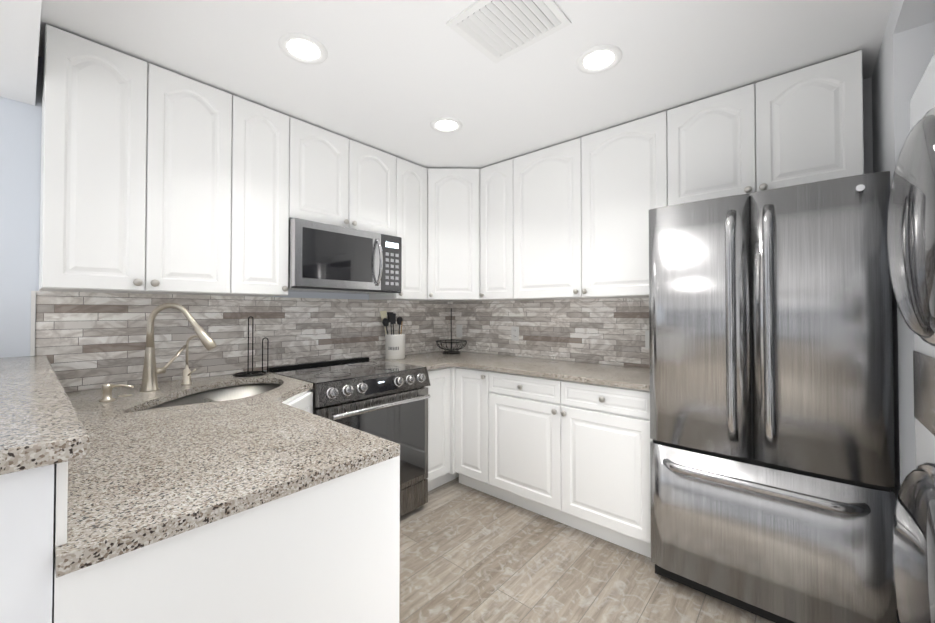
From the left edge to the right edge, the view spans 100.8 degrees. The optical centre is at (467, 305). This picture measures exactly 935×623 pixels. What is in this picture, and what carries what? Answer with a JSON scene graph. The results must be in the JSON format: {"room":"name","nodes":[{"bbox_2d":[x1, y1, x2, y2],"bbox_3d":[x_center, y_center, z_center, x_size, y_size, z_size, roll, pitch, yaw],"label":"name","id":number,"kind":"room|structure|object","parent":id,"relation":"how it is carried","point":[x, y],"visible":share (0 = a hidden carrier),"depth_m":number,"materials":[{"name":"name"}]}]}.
{"room":"kitchen","nodes":[
{"label":"kitchen","id":0,"kind":"room"},
{"bbox_2d":[0,464,53,622],"bbox_3d":[-1.313,0.771,1.085,1.663,1.052,0.138,-1,-1,41],"label":"wall","id":1,"kind":"structure","parent":0,"point":[26,533],"depth_m":0.58,"materials":[{"name":"white paint"}]},
{"bbox_2d":[0,355,89,474],"bbox_3d":[-1.393,0.225,0.973,1.697,0.035,0.500,-1,-1,41],"label":"bar","id":2,"kind":"object","parent":1,"relation":"on","point":[41,424],"visible":1,"depth_m":0.69,"materials":[{"name":"beige stone"}]},
{"bbox_2d":[30,291,67,546],"bbox_3d":[-1.267,0.155,1.149,1.660,0.456,0.026,-1,-1,41],"label":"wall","id":3,"kind":"structure","parent":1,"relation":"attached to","point":[60,501],"depth_m":0.61,"materials":[{"name":"white paint"}]},
{"bbox_2d":[0,56,398,370],"bbox_3d":[-2.140,0.098,1.505,0.120,2.410,6.120,-1,-1,41],"label":"wall","id":4,"kind":"structure","parent":0,"point":[20,153],"depth_m":1.67,"materials":[{"name":"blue paint"}]},
{"bbox_2d":[39,24,234,295],"bbox_3d":[-1.548,-0.578,1.847,0.332,1.028,0.652,-1,-1,41],"label":"upper cabinet","id":5,"kind":"object","parent":4,"relation":"attached to","point":[155,179],"depth_m":1.69,"materials":[{"name":"white wood"}]},
{"bbox_2d":[35,291,449,391],"bbox_3d":[-1.029,0.177,2.678,0.012,0.456,2.617,-1,-1,41],"label":"backsplash","id":6,"kind":"structure","parent":4,"relation":"attached to","point":[89,340],"depth_m":2.19,"materials":[{"name":"stone"}]},
{"bbox_2d":[235,96,288,296],"bbox_3d":[-1.238,-0.573,2.204,0.332,1.028,0.293,-1,-1,41],"label":"upper cabinet","id":7,"kind":"object","parent":4,"relation":"attached to","point":[261,222],"depth_m":2.09,"materials":[{"name":"white wood"}]},
{"bbox_2d":[287,115,394,235],"bbox_3d":[-0.889,-0.789,2.608,0.332,0.585,0.766,-1,-1,41],"label":"upper cabinet","id":8,"kind":"object","parent":4,"relation":"attached to","point":[333,179],"depth_m":2.44,"materials":[{"name":"white wood"}]},
{"bbox_2d":[288,218,401,294],"bbox_3d":[-0.843,-0.291,2.559,0.454,0.394,0.762,-1,-1,41],"label":"over-the-range microwave","id":9,"kind":"object","parent":8,"relation":"attached to","point":[325,258],"visible":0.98,"depth_m":2.39,"materials":[{"name":"silver metal"}]},
{"bbox_2d":[369,156,426,300],"bbox_3d":[-0.538,-0.561,3.008,0.332,1.028,0.304,-1,-1,41],"label":"upper cabinet","id":10,"kind":"object","parent":4,"relation":"attached to","point":[410,178],"depth_m":2.90,"materials":[{"name":"white wood"}]},
{"bbox_2d":[38,0,893,168],"bbox_3d":[0.123,-1.160,-0.446,6.120,0.050,6.120,-1,-1,41],"label":"ceiling","id":11,"kind":"structure","parent":0,"point":[394,77],"depth_m":1.72,"materials":[{"name":"white paint"}]},
{"bbox_2d":[0,0,41,105],"bbox_3d":[-0.514,-1.014,0.097,4.198,0.224,0.605,-1,-1,41],"label":"soffit","id":12,"kind":"structure","parent":11,"relation":"attached to","point":[19,32],"depth_m":1.33,"materials":[{"name":"white paint"}]},
{"bbox_2d":[278,33,327,64],"bbox_3d":[-0.704,-1.100,1.665,0.195,0.008,0.195,-1,-1,41],"label":"recessed light","id":13,"kind":"object","parent":11,"relation":"in","point":[302,48],"visible":1,"depth_m":1.66,"materials":[{"name":"white plastic"}]},
{"bbox_2d":[430,117,462,132],"bbox_3d":[-0.128,-1.090,2.343,0.195,0.008,0.195,-1,-1,41],"label":"recessed light","id":14,"kind":"object","parent":11,"relation":"in","point":[446,125],"visible":1,"depth_m":2.33,"materials":[{"name":"white plastic"}]},
{"bbox_2d":[446,0,570,63],"bbox_3d":[0.161,-1.100,1.509,0.370,0.012,0.320,-1,-1,41],"label":"ceiling vent","id":15,"kind":"object","parent":11,"relation":"in","point":[495,31],"visible":1,"depth_m":1.51,"materials":[{"name":"white metal"}]},
{"bbox_2d":[576,45,621,73],"bbox_3d":[0.588,-1.099,1.734,0.195,0.008,0.195,-1,-1,41],"label":"recessed light","id":16,"kind":"object","parent":11,"relation":"in","point":[598,59],"visible":1,"depth_m":1.73,"materials":[{"name":"white plastic"}]},
{"bbox_2d":[399,477,774,622],"bbox_3d":[0.123,1.305,-0.481,6.120,0.060,6.120,-1,-1,41],"label":"floor","id":17,"kind":"structure","parent":0,"point":[468,554],"depth_m":1.88,"materials":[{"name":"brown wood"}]},
{"bbox_2d":[52,383,399,622],"bbox_3d":[-0.956,0.861,1.492,1.664,0.884,0.942,-1,-1,41],"label":"base cabinet","id":18,"kind":"object","parent":17,"relation":"on","point":[327,552],"visible":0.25,"depth_m":0.84,"materials":[{"name":"white painted wood"},{"name":"nickel"}]},
{"bbox_2d":[53,372,399,577],"bbox_3d":[-0.944,0.403,1.488,1.697,0.030,0.942,-1,-1,41],"label":"countertop","id":19,"kind":"structure","parent":18,"relation":"on","point":[139,476],"depth_m":0.96,"materials":[{"name":"stone"}]},
{"bbox_2d":[99,383,133,401],"bbox_3d":[-1.445,0.354,1.591,0.092,0.070,0.101,-1,-1,41],"label":"soap dispenser","id":20,"kind":"object","parent":19,"relation":"on","point":[107,392],"visible":1,"depth_m":1.58,"materials":[{"name":"silver metal"}]},
{"bbox_2d":[118,394,131,396],"bbox_3d":[-1.487,0.389,1.681,0.048,0.004,0.048,-1,-1,41],"label":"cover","id":21,"kind":"object","parent":19,"relation":"on","point":[124,395],"visible":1,"depth_m":1.67,"materials":[{"name":"silver metal"}]},
{"bbox_2d":[139,303,216,391],"bbox_3d":[-1.359,0.189,1.821,0.242,0.408,0.256,-1,-1,41],"label":"faucet","id":22,"kind":"object","parent":19,"relation":"on","point":[151,371],"visible":1,"depth_m":1.80,"materials":[{"name":"silver metal"}]},
{"bbox_2d":[181,335,197,384],"bbox_3d":[-1.385,0.271,1.955,0.085,0.248,0.093,-1,-1,41],"label":"filter faucet","id":23,"kind":"object","parent":19,"relation":"on","point":[187,372],"visible":0.79,"depth_m":1.94,"materials":[{"name":"silver metal"}]},
{"bbox_2d":[145,383,280,409],"bbox_3d":[-1.163,0.518,1.775,0.532,0.190,0.707,-1,-1,41],"label":"sink basin","id":24,"kind":"object","parent":19,"relation":"in","point":[238,391],"depth_m":2.02,"materials":[{"name":"metal"}]},
{"bbox_2d":[233,316,268,376],"bbox_3d":[-1.260,0.230,2.248,0.177,0.338,0.177,-1,-1,41],"label":"paper towel holder","id":25,"kind":"object","parent":19,"relation":"on","point":[248,372],"visible":0.98,"depth_m":2.25,"materials":[{"name":"black metal"}]},
{"bbox_2d":[266,357,430,515],"bbox_3d":[-0.732,0.849,2.432,0.741,0.936,0.764,-1,-1,41],"label":"range","id":26,"kind":"object","parent":17,"relation":"on","point":[386,400],"visible":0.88,"depth_m":2.34,"materials":[{"name":"black metal"}]},
{"bbox_2d":[426,367,453,491],"bbox_3d":[-0.424,0.882,2.902,0.617,0.884,0.343,-1,-1,41],"label":"base cabinet","id":27,"kind":"object","parent":17,"relation":"on","point":[441,390],"depth_m":2.74,"materials":[{"name":"white wood"}]},
{"bbox_2d":[454,367,489,494],"bbox_3d":[0.198,0.882,2.944,0.346,0.884,0.617,-1,-1,41],"label":"base cabinet","id":28,"kind":"object","parent":17,"relation":"on","point":[471,386],"depth_m":2.71,"materials":[{"name":"white wood"}]},
{"bbox_2d":[490,371,652,557],"bbox_3d":[0.731,0.876,2.494,1.049,0.884,0.597,-1,-1,41],"label":"base cabinet","id":29,"kind":"object","parent":17,"relation":"on","point":[576,455],"depth_m":2.21,"materials":[{"name":"white wood"}]},
{"bbox_2d":[369,350,649,390],"bbox_3d":[0.276,0.420,2.681,1.972,0.030,0.920,-1,-1,41],"label":"countertop","id":30,"kind":"structure","parent":29,"relation":"on","point":[630,377],"depth_m":2.57,"materials":[{"name":"stone"}]},
{"bbox_2d":[380,311,405,359],"bbox_3d":[-0.566,0.224,3.017,0.159,0.373,0.186,-1,-1,41],"label":"utensil crock","id":31,"kind":"object","parent":30,"relation":"on","point":[394,346],"visible":1,"depth_m":2.97,"materials":[{"name":"white ceramic"}]},
{"bbox_2d":[436,308,466,353],"bbox_3d":[-0.140,0.216,3.415,0.277,0.398,0.277,-1,-1,41],"label":"wire fruit basket","id":32,"kind":"object","parent":30,"relation":"on","point":[451,342],"visible":1,"depth_m":3.45,"materials":[{"name":"black metal"}]},
{"bbox_2d":[649,171,896,622],"bbox_3d":[1.372,0.420,1.825,0.795,1.775,0.772,-1,-1,41],"label":"refrigerator","id":33,"kind":"object","parent":17,"relation":"on","point":[772,472],"visible":1,"depth_m":1.52,"materials":[{"name":"grey metal"}]},
{"bbox_2d":[887,53,934,622],"bbox_3d":[1.315,0.341,0.657,0.797,1.900,0.700,-1,-1,41],"label":"dryer","id":34,"kind":"object","parent":17,"relation":"on","point":[911,234],"visible":1,"depth_m":0.85,"materials":[{"name":"white metal"}]},
{"bbox_2d":[467,77,872,301],"bbox_3d":[1.232,0.113,2.548,3.600,2.410,0.120,-1,-1,41],"label":"wall","id":35,"kind":"structure","parent":0,"point":[867,126],"depth_m":1.87,"materials":[{"name":"white paint"}]},
{"bbox_2d":[401,168,499,301],"bbox_3d":[-0.129,-0.558,3.247,0.636,1.028,0.618,-1,-1,41],"label":"upper cabinet","id":36,"kind":"object","parent":35,"relation":"attached to","point":[453,234],"visible":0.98,"depth_m":3.01,"materials":[{"name":"white wood"}]},
{"bbox_2d":[479,159,510,300],"bbox_3d":[0.323,-0.561,3.044,0.311,1.028,0.332,-1,-1,41],"label":"upper cabinet","id":37,"kind":"object","parent":35,"relation":"attached to","point":[495,180],"depth_m":2.92,"materials":[{"name":"white wood"}]},
{"bbox_2d":[450,297,649,367],"bbox_3d":[0.575,0.182,3.028,1.972,0.456,0.012,-1,-1,41],"label":"backsplash","id":38,"kind":"structure","parent":35,"relation":"attached to","point":[610,331],"depth_m":2.91,"materials":[{"name":"stone"}]},
{"bbox_2d":[456,325,461,336],"bbox_3d":[-0.077,0.233,3.579,0.072,0.116,0.010,-1,-1,41],"label":"light switch","id":39,"kind":"object","parent":38,"relation":"attached to","point":[458,330],"visible":1,"depth_m":3.58,"materials":[{"name":"white plastic"}]},
{"bbox_2d":[511,326,518,340],"bbox_3d":[0.390,0.227,3.174,0.072,0.116,0.008,-1,-1,41],"label":"electrical outlet","id":40,"kind":"object","parent":38,"relation":"attached to","point":[514,333],"visible":1,"depth_m":3.17,"materials":[{"name":"white plastic"}]},
{"bbox_2d":[645,330,648,348],"bbox_3d":[1.180,0.217,2.487,0.072,0.116,0.008,-1,-1,41],"label":"light switch","id":41,"kind":"object","parent":38,"relation":"attached to","point":[646,338],"visible":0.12,"depth_m":2.50,"materials":[{"name":"white plastic"}]},
{"bbox_2d":[511,111,670,300],"bbox_3d":[0.828,-0.567,2.605,1.026,1.028,0.332,-1,-1,41],"label":"upper cabinet","id":42,"kind":"object","parent":35,"relation":"attached to","point":[568,220],"depth_m":2.44,"materials":[{"name":"white wood"}]},
{"bbox_2d":[667,50,863,204],"bbox_3d":[1.504,-0.809,2.021,0.764,0.560,0.332,-1,-1,41],"label":"upper cabinet","id":43,"kind":"object","parent":35,"relation":"attached to","point":[804,125],"depth_m":1.85,"materials":[{"name":"white wood"}]},
{"bbox_2d":[872,0,934,622],"bbox_3d":[0.016,0.070,-0.450,0.100,2.410,5.998,-1,-1,41],"label":"wall","id":44,"kind":"structure","parent":0,"point":[904,58],"depth_m":1.41,"materials":[{"name":"white paint"}]}
]}

